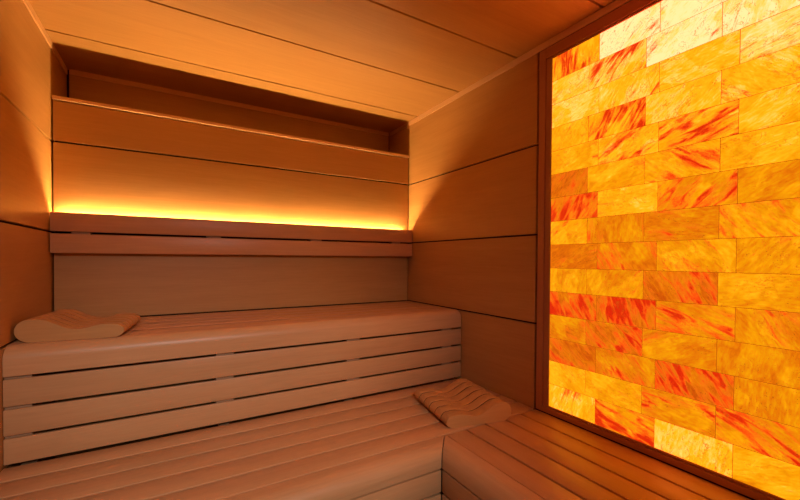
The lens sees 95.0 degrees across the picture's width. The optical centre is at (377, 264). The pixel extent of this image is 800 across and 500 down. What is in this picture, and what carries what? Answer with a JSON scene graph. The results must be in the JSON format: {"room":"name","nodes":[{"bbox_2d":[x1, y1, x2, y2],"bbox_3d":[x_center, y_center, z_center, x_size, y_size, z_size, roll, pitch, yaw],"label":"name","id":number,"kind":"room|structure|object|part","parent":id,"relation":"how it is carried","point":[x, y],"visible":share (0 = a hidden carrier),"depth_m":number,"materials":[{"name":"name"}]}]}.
{"room":"sauna","nodes":[
{"label":"sauna","id":0,"kind":"room"},
{"bbox_2d":[0,0,66,471],"bbox_3d":[-0.859,0.068,0.522,0.040,2.063,3.100,0,1,-29],"label":"wall","id":1,"kind":"structure","parent":0,"point":[31,73],"depth_m":1.33,"materials":[{"name":"brown wood"}]},
{"bbox_2d":[22,0,67,73],"bbox_3d":[-0.832,-0.949,0.516,0.006,0.030,3.032,0,1,-29],"label":"trim","id":2,"kind":"structure","parent":1,"relation":"attached to","point":[29,7],"depth_m":1.52,"materials":[{"name":"brown wood"}]},
{"bbox_2d":[67,70,388,151],"bbox_3d":[-0.750,0.044,2.330,1.898,2.063,0.037,0,1,-29],"label":"wall","id":3,"kind":"structure","parent":0,"point":[78,87],"depth_m":2.17,"materials":[{"name":"brown wood"}]},
{"bbox_2d":[69,69,388,135],"bbox_3d":[-0.734,-0.974,2.299,1.874,0.026,0.006,0,1,-29],"label":"trim","id":4,"kind":"structure","parent":3,"relation":"attached to","point":[71,71],"depth_m":2.16,"materials":[{"name":"brown wood"}]},
{"bbox_2d":[52,95,408,458],"bbox_3d":[-0.622,0.163,2.098,1.892,1.826,0.035,0,1,-29],"label":"wall","id":5,"kind":"structure","parent":0,"point":[108,159],"depth_m":1.94,"materials":[{"name":"brown wood"}]},
{"bbox_2d":[50,212,411,255],"bbox_3d":[-0.601,-0.140,2.059,1.889,0.178,0.049,0,1,-29],"label":"backrest","id":6,"kind":"object","parent":5,"relation":"attached to","point":[81,239],"visible":1,"depth_m":1.89,"materials":[{"name":"brown wood"}]},
{"bbox_3d":[-0.595,-0.093,2.048,1.889,0.084,0.022,0,1,-29],"label":"rail","id":7,"kind":"part","parent":6,"relation":"part of","materials":[{"name":"brown wood"}]},
{"bbox_2d":[2,301,460,464],"bbox_3d":[-0.484,0.449,1.847,1.892,0.380,0.532,0,1,-29],"label":"bench","id":8,"kind":"object","parent":5,"relation":"attached to","point":[221,334],"visible":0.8,"depth_m":1.47,"materials":[{"name":"brown wood"}]},
{"bbox_2d":[14,309,140,341],"bbox_3d":[-1.117,0.222,1.402,0.308,0.077,0.280,0,1,-22],"label":"headrest cover","id":9,"kind":"object","parent":8,"relation":"on","point":[62,324],"visible":1,"depth_m":1.30,"materials":[{"name":"brown wood"}]},
{"bbox_2d":[29,0,614,133],"bbox_3d":[-0.005,-0.986,0.976,1.978,0.040,3.100,0,1,-29],"label":"ceiling","id":10,"kind":"structure","parent":0,"point":[380,65],"depth_m":1.63,"materials":[{"name":"brown wood"}]},
{"bbox_2d":[439,443,443,499],"bbox_3d":[0.370,1.133,0.303,1.978,0.050,4.700,0,1,-29],"label":"floor","id":11,"kind":"structure","parent":0,"point":[441,469],"depth_m":1.84,"materials":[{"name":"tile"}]},
{"bbox_2d":[0,378,532,499],"bbox_3d":[-0.237,0.869,1.400,1.892,0.441,0.626,0,1,-29],"label":"bench","id":12,"kind":"object","parent":11,"relation":"on","point":[385,446],"visible":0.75,"depth_m":1.22,"materials":[{"name":"brown wood"}]},
{"bbox_2d":[415,378,510,427],"bbox_3d":[0.369,0.610,1.640,0.302,0.077,0.320,0,1,-17],"label":"headrest cover","id":13,"kind":"object","parent":12,"relation":"on","point":[462,403],"visible":1,"depth_m":1.56,"materials":[{"name":"brown wood"}]},
{"bbox_2d":[442,409,750,499],"bbox_3d":[0.869,0.883,0.745,0.589,0.441,1.738,0,1,-29],"label":"bench","id":14,"kind":"object","parent":11,"relation":"on","point":[535,454],"visible":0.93,"depth_m":1.19,"materials":[{"name":"brown wood"}]},
{"bbox_2d":[389,1,754,499],"bbox_3d":[0.838,0.064,1.458,0.040,2.063,3.100,0,1,-29],"label":"wall","id":15,"kind":"structure","parent":0,"point":[472,184],"depth_m":1.91,"materials":[{"name":"brown wood"}]},
{"bbox_2d":[390,123,406,135],"bbox_3d":[0.154,-0.974,2.644,0.006,0.026,0.243,0,1,-29],"label":"trim","id":16,"kind":"structure","parent":15,"relation":"attached to","point":[404,125],"depth_m":2.64,"materials":[{"name":"brown wood"}]},
{"bbox_2d":[409,0,630,125],"bbox_3d":[0.887,-0.951,1.316,0.006,0.030,2.772,0,1,-29],"label":"trim","id":17,"kind":"structure","parent":15,"relation":"attached to","point":[616,4],"depth_m":1.65,"materials":[{"name":"brown wood"}]},
{"bbox_2d":[536,0,799,499],"bbox_3d":[1.042,-0.137,1.061,0.024,1.585,1.318,0,1,-29],"label":"wall panel","id":18,"kind":"object","parent":15,"relation":"attached to","point":[668,249],"visible":1,"depth_m":1.18,"materials":[{"name":"orange stone"}]},
{"bbox_3d":[1.046,-0.907,1.051,0.024,0.044,1.252,0,1,-29],"label":"frame rail","id":19,"kind":"part","parent":18,"relation":"part of","materials":[{"name":"brown wood"}]},
{"bbox_3d":[1.038,0.645,1.071,0.024,0.021,1.252,0,1,-29],"label":"frame rail","id":20,"kind":"part","parent":18,"relation":"part of","materials":[{"name":"brown wood"}]}
]}

